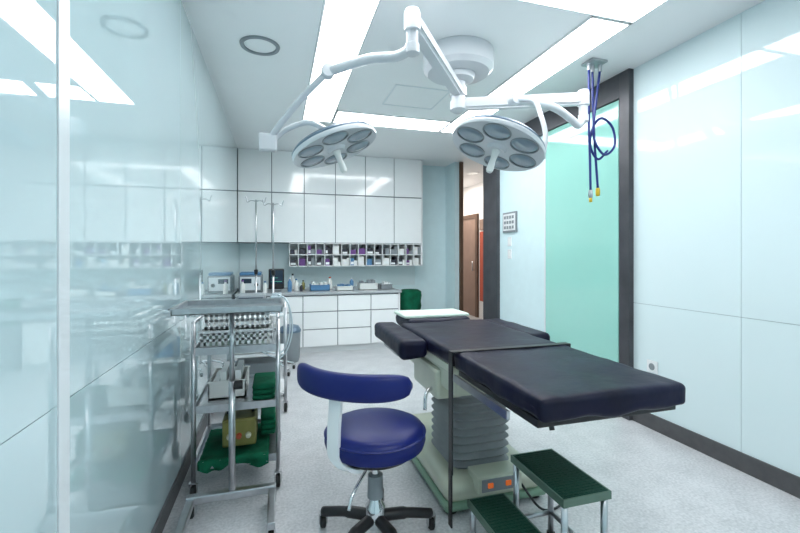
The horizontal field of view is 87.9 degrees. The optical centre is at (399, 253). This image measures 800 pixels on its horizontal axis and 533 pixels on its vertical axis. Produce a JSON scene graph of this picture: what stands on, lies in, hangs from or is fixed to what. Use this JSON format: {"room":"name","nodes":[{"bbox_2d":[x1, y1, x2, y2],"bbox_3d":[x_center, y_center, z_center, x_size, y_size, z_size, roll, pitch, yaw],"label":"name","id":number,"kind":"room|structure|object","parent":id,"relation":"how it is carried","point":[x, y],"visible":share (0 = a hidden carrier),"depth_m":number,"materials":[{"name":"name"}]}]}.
{"room":"operating room","nodes":[
{"label":"operating room","id":0,"kind":"room"},
{"bbox_2d":[0,0,239,532],"bbox_3d":[-1.243,-0.075,2.136,0.120,2.750,8.000,0,0,-16],"label":"wall","id":1,"kind":"structure","parent":0,"point":[154,150],"depth_m":1.35,"materials":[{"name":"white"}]},
{"bbox_2d":[56,0,69,532],"bbox_3d":[-0.868,-0.075,1.064,0.013,2.750,0.056,0,0,-16],"label":"strip","id":2,"kind":"object","parent":1,"relation":"attached to","point":[63,6],"visible":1,"depth_m":1.06,"materials":[{"name":"silver metal"}]},
{"bbox_2d":[151,413,211,532],"bbox_3d":[-1.056,1.255,1.722,0.020,0.090,7.100,0,0,-16],"label":"baseboard","id":3,"kind":"structure","parent":1,"relation":"attached to","point":[160,523],"depth_m":2.21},
{"bbox_2d":[240,165,445,309],"bbox_3d":[-0.795,-0.075,6.500,3.440,2.750,0.120,0,0,-16],"label":"wall","id":4,"kind":"structure","parent":0,"point":[430,278],"depth_m":6.83,"materials":[{"name":"paint"}]},
{"bbox_2d":[240,243,414,287],"bbox_3d":[-1.034,0.170,6.361,2.656,0.656,0.008,0,0,-16],"label":"backsplash","id":5,"kind":"structure","parent":4,"relation":"attached to","point":[396,275],"depth_m":6.27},
{"bbox_2d":[238,148,422,265],"bbox_3d":[-0.981,-0.634,6.199,2.670,1.628,0.349,0,0,-16],"label":"upper cabinet","id":6,"kind":"object","parent":4,"relation":"attached to","point":[378,200],"visible":0.88,"depth_m":6.01,"materials":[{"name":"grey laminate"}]},
{"bbox_2d":[289,243,421,266],"bbox_3d":[-0.663,0.011,6.296,1.980,0.338,0.335,0,0,-16],"label":"shelf","id":7,"kind":"object","parent":6,"relation":"attached to","point":[300,254],"visible":1,"depth_m":6.22,"materials":[{"name":"grey plastic"}]},
{"bbox_2d":[181,0,764,188],"bbox_3d":[0.597,-1.500,4.032,4.680,0.100,10.800,0,0,-16],"label":"ceiling","id":8,"kind":"structure","parent":0,"point":[254,92],"depth_m":2.99,"materials":[{"name":"white paint"}]},
{"bbox_2d":[239,35,279,55],"bbox_3d":[-0.973,-1.444,2.883,0.268,0.011,0.268,0,0,-16],"label":"ceiling speaker","id":9,"kind":"object","parent":8,"relation":"attached to","point":[254,44],"visible":1,"depth_m":2.87,"materials":[{"name":"grey plastic"}]},
{"bbox_2d":[382,84,449,109],"bbox_3d":[0.141,-1.446,3.846,0.510,0.005,0.490,0,0,-16],"label":"rim","id":10,"kind":"object","parent":8,"relation":"attached to","point":[396,84],"visible":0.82,"depth_m":3.76,"materials":[{"name":"silver metal"}]},
{"bbox_2d":[384,85,448,108],"bbox_3d":[0.141,-1.448,3.846,0.480,0.003,0.460,0,0,-16],"label":"lid","id":11,"kind":"object","parent":8,"relation":"attached to","point":[401,95],"visible":0.86,"depth_m":3.83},
{"bbox_2d":[259,6,589,172],"bbox_3d":[0.357,-0.942,2.542,2.082,1.013,1.168,0,0,-37],"label":"ceiling lamp","id":12,"kind":"object","parent":8,"relation":"hanging from","point":[493,142],"visible":1,"depth_m":2.35,"materials":[{"name":"white metal"}]},
{"bbox_2d":[302,0,668,132],"bbox_3d":[0.247,-1.442,3.361,1.870,0.015,2.790,0,0,-16],"label":"ceiling light","id":13,"kind":"object","parent":8,"relation":"attached to","point":[344,25],"depth_m":2.90,"materials":[{"name":"white plastic"}]},
{"bbox_2d":[581,57,615,201],"bbox_3d":[1.523,-0.919,3.147,0.257,1.059,0.120,0,0,-16],"label":"gas hose","id":14,"kind":"object","parent":8,"relation":"hanging from","point":[591,64],"visible":0.98,"depth_m":3.12,"materials":[{"name":"rubber"}]},
{"bbox_2d":[590,65,594,72],"bbox_3d":[1.461,-1.405,3.150,0.032,0.050,0.032,0,0,-16],"label":"outlet","id":15,"kind":"object","parent":14,"relation":"attached to","point":[592,70],"depth_m":3.14,"materials":[{"name":"metal"}]},
{"bbox_2d":[463,182,482,318],"bbox_3d":[2.174,-0.075,6.789,0.100,2.750,6.400,0,0,-16],"label":"wall","id":16,"kind":"structure","parent":0,"point":[472,195],"depth_m":8.61,"materials":[{"name":"white paint"}]},
{"bbox_2d":[463,218,474,315],"bbox_3d":[1.472,0.275,8.943,0.029,2.050,0.770,0,0,-16],"label":"leaf","id":17,"kind":"object","parent":16,"relation":"attached to","point":[468,224],"visible":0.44,"depth_m":8.85,"materials":[{"name":"brown wood"}]},
{"bbox_2d":[463,213,478,317],"bbox_3d":[1.462,0.235,8.940,0.049,2.130,0.930,0,0,-16],"label":"door frame","id":18,"kind":"structure","parent":16,"relation":"attached to","point":[476,216],"depth_m":8.50,"materials":[{"name":"brown wood"}]},
{"bbox_2d":[480,219,482,300],"bbox_3d":[1.676,0.125,8.242,0.032,1.650,0.370,0,0,-16],"label":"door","id":19,"kind":"structure","parent":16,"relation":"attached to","point":[481,220],"depth_m":8.33,"materials":[{"name":"brown"}]},
{"bbox_2d":[162,315,799,532],"bbox_3d":[0.597,1.350,4.032,4.680,0.100,10.800,0,0,-16],"label":"floor","id":20,"kind":"structure","parent":0,"point":[658,483],"depth_m":2.35,"materials":[{"name":"plastic"}]},
{"bbox_2d":[168,298,283,532],"bbox_3d":[-0.812,0.770,2.001,0.486,1.060,0.438,0,0,-16],"label":"stand","id":21,"kind":"object","parent":20,"relation":"on","point":[188,308],"visible":1,"depth_m":2.07,"materials":[{"name":"metal"}]},
{"bbox_2d":[168,298,283,316],"bbox_3d":[-0.824,0.263,2.041,0.486,0.046,0.356,0,0,-16],"label":"tray","id":22,"kind":"object","parent":21,"relation":"on","point":[188,308],"depth_m":1.99,"materials":[{"name":"metal"}]},
{"bbox_2d":[189,312,281,493],"bbox_3d":[-0.964,0.828,2.515,0.470,0.944,0.602,0,0,-16],"label":"trolley","id":23,"kind":"object","parent":20,"relation":"on","point":[210,456],"visible":0.71,"depth_m":2.30,"materials":[{"name":"metal"}]},
{"bbox_2d":[207,360,249,399],"bbox_3d":[-1.036,0.754,2.531,0.212,0.148,0.312,0,0,-16],"label":"instrument box","id":24,"kind":"object","parent":23,"relation":"on","point":[218,384],"visible":0.83,"depth_m":2.41,"materials":[{"name":"white plastic"}]},
{"bbox_2d":[197,423,269,473],"bbox_3d":[-0.965,1.131,2.466,0.362,0.076,0.485,0,0,-16],"label":"drape","id":25,"kind":"object","parent":23,"relation":"hanging from","point":[211,456],"depth_m":2.33,"materials":[{"name":"fabric"}]},
{"bbox_2d":[196,422,275,462],"bbox_3d":[-0.964,1.133,2.515,0.430,0.006,0.530,0,0,-16],"label":"shelf","id":26,"kind":"object","parent":23,"relation":"attached to","point":[211,444],"depth_m":2.39,"materials":[{"name":"fabric"}]},
{"bbox_2d":[198,316,274,347],"bbox_3d":[-0.959,0.466,2.499,0.386,0.102,0.481,0,0,-16],"label":"plastic basket","id":27,"kind":"object","parent":23,"relation":"on","point":[246,336],"visible":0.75,"depth_m":2.29,"materials":[{"name":"white plastic"}]},
{"bbox_2d":[205,312,269,329],"bbox_3d":[-0.954,0.363,2.484,0.346,0.097,0.431,0,0,-16],"label":"plastic basket","id":28,"kind":"object","parent":27,"relation":"on","point":[242,320],"visible":0.52,"depth_m":2.29,"materials":[{"name":"white plastic"}]},
{"bbox_2d":[197,376,275,405],"bbox_3d":[-0.964,0.833,2.515,0.430,0.006,0.530,0,0,-16],"label":"shelf","id":29,"kind":"object","parent":23,"relation":"attached to","point":[202,400],"depth_m":2.35,"materials":[{"name":"metal"}]},
{"bbox_2d":[198,330,275,347],"bbox_3d":[-0.964,0.523,2.515,0.430,0.006,0.530,0,0,-16],"label":"shelf","id":30,"kind":"object","parent":23,"relation":"attached to","point":[273,345],"depth_m":2.30,"materials":[{"name":"metal"}]},
{"bbox_2d":[222,408,257,447],"bbox_3d":[-0.934,0.982,2.431,0.180,0.207,0.248,0,0,-16],"label":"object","id":31,"kind":"object","parent":23,"relation":"in","point":[246,421],"visible":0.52,"depth_m":2.34,"materials":[{"name":"yellow plastic"}]},
{"bbox_2d":[252,372,275,399],"bbox_3d":[-0.808,0.782,2.477,0.127,0.091,0.272,0,0,-16],"label":"towels","id":32,"kind":"object","parent":23,"relation":"on","point":[264,384],"visible":1,"depth_m":2.36,"materials":[{"name":"fabric"}]},
{"bbox_2d":[261,406,275,434],"bbox_3d":[-0.828,1.027,2.613,0.092,0.122,0.245,0,0,-16],"label":"towels","id":33,"kind":"object","parent":23,"relation":"on","point":[268,414],"visible":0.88,"depth_m":2.50,"materials":[{"name":"fabric"}]},
{"bbox_2d":[235,197,266,363],"bbox_3d":[-1.651,0.324,4.744,0.495,1.952,0.489,0,0,-16],"label":"stand","id":34,"kind":"object","parent":20,"relation":"on","point":[255,200],"visible":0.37,"depth_m":4.72,"materials":[{"name":"silver metal"}]},
{"bbox_2d":[225,292,292,411],"bbox_3d":[-1.190,0.812,3.549,0.518,0.976,0.491,0,0,-16],"label":"equipment cart","id":35,"kind":"object","parent":20,"relation":"on","point":[259,362],"visible":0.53,"depth_m":3.42,"materials":[{"name":"metal"}]},
{"bbox_2d":[235,344,283,357],"bbox_3d":[-1.211,0.828,3.553,0.440,0.015,0.400,0,0,-16],"label":"shelf","id":36,"kind":"object","parent":35,"relation":"attached to","point":[251,354],"depth_m":3.39,"materials":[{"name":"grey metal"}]},
{"bbox_2d":[270,292,282,313],"bbox_3d":[-1.045,0.415,3.518,0.110,0.170,0.110,0,0,-16],"label":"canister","id":37,"kind":"object","parent":35,"relation":"on","point":[274,295],"depth_m":3.48,"materials":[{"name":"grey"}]},
{"bbox_2d":[270,309,283,316],"bbox_3d":[-1.211,0.507,3.553,0.440,0.015,0.400,0,0,-16],"label":"shelf","id":38,"kind":"object","parent":35,"relation":"attached to","point":[271,313],"depth_m":3.47,"materials":[{"name":"metal"}]},
{"bbox_2d":[280,379,283,393],"bbox_3d":[-1.211,1.147,3.553,0.440,0.015,0.400,0,0,-16],"label":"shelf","id":39,"kind":"object","parent":35,"relation":"attached to","point":[281,380],"depth_m":3.57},
{"bbox_2d":[262,200,295,375],"bbox_3d":[-1.399,0.354,4.557,0.495,1.892,0.489,0,0,-16],"label":"stand","id":40,"kind":"object","parent":20,"relation":"on","point":[272,204],"visible":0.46,"depth_m":4.54,"materials":[{"name":"silver metal"}]},
{"bbox_2d":[280,324,300,362],"bbox_3d":[-1.330,1.075,5.020,0.266,0.450,0.283,0,0,-16],"label":"waste bin","id":41,"kind":"object","parent":20,"relation":"on","point":[293,353],"visible":0.51,"depth_m":4.94,"materials":[{"name":"grey plastic"}]},
{"bbox_2d":[235,286,401,352],"bbox_3d":[-1.136,0.900,5.862,2.154,0.800,0.909,0,0,-16],"label":"base cabinet","id":42,"kind":"object","parent":20,"relation":"on","point":[332,320],"visible":0.7,"depth_m":5.52,"materials":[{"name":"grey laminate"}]},
{"bbox_2d":[235,286,401,296],"bbox_3d":[-1.136,0.517,5.862,2.154,0.034,0.909,0,0,-16],"label":"countertop","id":43,"kind":"structure","parent":42,"relation":"on","point":[306,291],"depth_m":5.53,"materials":[{"name":"stone"}]},
{"bbox_2d":[240,280,244,292],"bbox_3d":[-1.992,0.414,5.251,0.060,0.170,0.060,0,0,-16],"label":"bottle","id":44,"kind":"object","parent":43,"relation":"on","point":[242,285],"visible":0.87,"depth_m":5.23,"materials":[{"name":"white plastic"}]},
{"bbox_2d":[238,271,262,291],"bbox_3d":[-1.994,0.369,5.559,0.290,0.259,0.408,0,0,-16],"label":"medical device","id":45,"kind":"object","parent":43,"relation":"on","point":[248,277],"visible":0.79,"depth_m":5.39,"materials":[{"name":"grey plastic"}]},
{"bbox_2d":[263,281,266,292],"bbox_3d":[-1.739,0.424,5.347,0.056,0.150,0.056,0,0,-16],"label":"bottle","id":46,"kind":"object","parent":43,"relation":"on","point":[264,284],"visible":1,"depth_m":5.32,"materials":[{"name":"white plastic"}]},
{"bbox_2d":[269,269,283,290],"bbox_3d":[-1.675,0.349,5.627,0.200,0.299,0.158,0,0,-16],"label":"patient monitor","id":47,"kind":"object","parent":43,"relation":"on","point":[279,273],"visible":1,"depth_m":5.56,"materials":[{"name":"grey plastic"}]},
{"bbox_2d":[288,277,291,291],"bbox_3d":[-1.469,0.404,5.530,0.056,0.190,0.056,0,0,-16],"label":"bottle","id":48,"kind":"object","parent":43,"relation":"on","point":[289,281],"visible":1,"depth_m":5.51,"materials":[{"name":"blue plastic"}]},
{"bbox_2d":[291,274,294,288],"bbox_3d":[-1.529,0.389,5.909,0.060,0.220,0.060,0,0,-16],"label":"bottle","id":49,"kind":"object","parent":43,"relation":"on","point":[292,277],"visible":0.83,"depth_m":5.88,"materials":[{"name":"white plastic"}]},
{"bbox_2d":[294,279,298,290],"bbox_3d":[-1.420,0.419,5.680,0.060,0.160,0.060,0,0,-16],"label":"bottle","id":50,"kind":"object","parent":43,"relation":"on","point":[296,284],"visible":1,"depth_m":5.66,"materials":[{"name":"white plastic"}]},
{"bbox_2d":[309,282,329,290],"bbox_3d":[-1.108,0.441,5.720,0.272,0.116,0.212,0,0,-16],"label":"tray","id":51,"kind":"object","parent":43,"relation":"on","point":[322,286],"visible":0.99,"depth_m":5.63,"materials":[{"name":"blue plastic"}]},
{"bbox_2d":[327,277,331,288],"bbox_3d":[-1.016,0.414,6.008,0.070,0.170,0.070,0,0,-16],"label":"bottle","id":52,"kind":"object","parent":43,"relation":"on","point":[329,281],"visible":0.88,"depth_m":5.99,"materials":[{"name":"white plastic"}]},
{"bbox_2d":[335,284,353,290],"bbox_3d":[-0.777,0.457,5.765,0.232,0.083,0.212,0,0,-16],"label":"tray","id":53,"kind":"object","parent":43,"relation":"on","point":[339,287],"visible":1,"depth_m":5.68,"materials":[{"name":"white plastic"}]},
{"bbox_2d":[357,279,377,289],"bbox_3d":[-0.465,0.433,5.909,0.272,0.133,0.212,0,0,-16],"label":"tray","id":54,"kind":"object","parent":43,"relation":"on","point":[370,284],"visible":1,"depth_m":5.82,"materials":[{"name":"white plastic"}]},
{"bbox_2d":[378,281,392,288],"bbox_3d":[-0.216,0.447,5.982,0.172,0.104,0.212,0,0,-16],"label":"tray","id":55,"kind":"object","parent":43,"relation":"on","point":[384,285],"visible":0.94,"depth_m":5.90,"materials":[{"name":"grey plastic"}]},
{"bbox_2d":[297,363,435,532],"bbox_3d":[-0.133,0.891,1.869,0.581,0.818,0.538,0,0,37],"label":"stool","id":56,"kind":"object","parent":20,"relation":"on","point":[374,439],"visible":1,"depth_m":1.72,"materials":[{"name":"blue leather"}]},
{"bbox_2d":[324,407,425,467],"bbox_3d":[-0.112,0.812,1.885,0.456,0.115,0.456,0,0,-16],"label":"seat cushion","id":57,"kind":"object","parent":56,"relation":"on","point":[375,437],"depth_m":1.73,"materials":[{"name":"blue leather"}]},
{"bbox_2d":[400,289,421,309],"bbox_3d":[0.144,0.900,6.035,0.344,0.780,0.342,0,0,-16],"label":"laundry hamper","id":58,"kind":"object","parent":20,"relation":"on","point":[410,299],"visible":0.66,"depth_m":5.89,"materials":[{"name":"green plastic"}]},
{"bbox_2d":[374,308,685,527],"bbox_3d":[0.445,0.860,2.267,0.921,0.880,1.910,0,0,-16],"label":"table","id":59,"kind":"object","parent":20,"relation":"on","point":[473,370],"visible":0.88,"depth_m":2.05,"materials":[{"name":"black leather"}]},
{"bbox_2d":[394,308,468,318],"bbox_3d":[0.226,0.433,3.027,0.483,0.027,0.283,0,0,-16],"label":"towel","id":60,"kind":"object","parent":59,"relation":"on","point":[431,313],"depth_m":2.95,"materials":[{"name":"white fabric"}]},
{"bbox_2d":[488,483,493,488],"bbox_3d":[0.451,1.153,2.064,0.030,0.025,0.010,0,0,-16],"label":"switch","id":61,"kind":"object","parent":59,"relation":"attached to","point":[490,485],"depth_m":2.06,"materials":[{"name":"orange plastic"}]},
{"bbox_2d":[467,448,611,532],"bbox_3d":[0.553,1.098,1.718,0.400,0.404,0.415,0,0,-16],"label":"step stool","id":62,"kind":"object","parent":20,"relation":"on","point":[566,484],"visible":1,"depth_m":1.71,"materials":[{"name":"teal rubber"}]},
{"bbox_2d":[446,0,799,476],"bbox_3d":[1.942,-0.075,3.073,0.120,2.750,8.000,0,0,-16],"label":"wall","id":63,"kind":"structure","parent":0,"point":[717,113],"depth_m":2.63,"materials":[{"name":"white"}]},
{"bbox_2d":[459,162,462,310],"bbox_3d":[0.965,-0.075,6.540,0.060,2.750,0.035,0,0,-16],"label":"trim","id":64,"kind":"structure","parent":63,"relation":"attached to","point":[460,163],"depth_m":6.52,"materials":[{"name":"brown wood"}]},
{"bbox_2d":[483,165,499,319],"bbox_3d":[1.243,-0.075,5.389,0.175,2.750,0.360,0,0,-16],"label":"trim","id":65,"kind":"structure","parent":63,"relation":"attached to","point":[491,181],"depth_m":5.32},
{"bbox_2d":[503,213,514,230],"bbox_3d":[1.300,-0.380,4.958,0.014,0.200,0.260,0,0,-16],"label":"face","id":66,"kind":"object","parent":63,"relation":"attached to","point":[511,214],"depth_m":4.95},
{"bbox_2d":[503,211,516,232],"bbox_3d":[1.313,-0.380,4.962,0.019,0.240,0.300,0,0,-16],"label":"plate","id":67,"kind":"object","parent":63,"relation":"attached to","point":[515,212],"visible":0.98,"depth_m":4.83,"materials":[{"name":"grey plastic"}]},
{"bbox_2d":[508,249,511,258],"bbox_3d":[1.312,0.000,4.972,0.016,0.110,0.080,0,0,-16],"label":"light switch","id":68,"kind":"object","parent":63,"relation":"attached to","point":[509,250],"visible":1,"depth_m":4.95,"materials":[{"name":"white plastic"}]},
{"bbox_2d":[508,237,511,245],"bbox_3d":[1.312,-0.150,4.972,0.016,0.110,0.080,0,0,-16],"label":"light switch","id":69,"kind":"object","parent":63,"relation":"attached to","point":[509,238],"visible":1,"depth_m":4.95,"materials":[{"name":"white plastic"}]},
{"bbox_2d":[524,74,618,136],"bbox_3d":[1.509,-1.350,4.269,0.053,0.200,1.940,0,0,-16],"label":"trim","id":70,"kind":"structure","parent":63,"relation":"attached to","point":[608,93],"depth_m":3.63,"materials":[{"name":"grey metal"}]},
{"bbox_2d":[544,100,618,361],"bbox_3d":[1.637,0.022,3.822,0.026,2.535,0.970,0,0,-16],"label":"glass leaf","id":71,"kind":"object","parent":63,"relation":"attached to","point":[582,235],"depth_m":3.75,"materials":[{"name":"teal glass"}]},
{"bbox_2d":[619,68,633,419],"bbox_3d":[1.796,-0.075,3.290,0.053,2.750,0.100,0,0,-16],"label":"trim","id":72,"kind":"structure","parent":63,"relation":"attached to","point":[626,78],"depth_m":3.25,"materials":[{"name":"grey metal"}]},
{"bbox_2d":[647,359,657,373],"bbox_3d":[1.869,0.835,3.077,0.016,0.090,0.090,0,0,-16],"label":"wall outlet","id":73,"kind":"object","parent":63,"relation":"attached to","point":[652,366],"visible":0.98,"depth_m":3.07,"materials":[{"name":"white plastic"}]},
{"bbox_2d":[649,363,654,369],"bbox_3d":[1.863,0.835,3.075,0.004,0.052,0.052,0,0,-16],"label":"socket","id":74,"kind":"object","parent":73,"relation":"attached to","point":[651,365],"depth_m":3.07,"materials":[{"name":"grey plastic"}]},
{"bbox_2d":[632,413,799,498],"bbox_3d":[2.419,1.245,1.232,0.020,0.110,4.200,0,0,-16],"label":"baseboard","id":75,"kind":"structure","parent":63,"relation":"attached to","point":[785,481],"depth_m":2.56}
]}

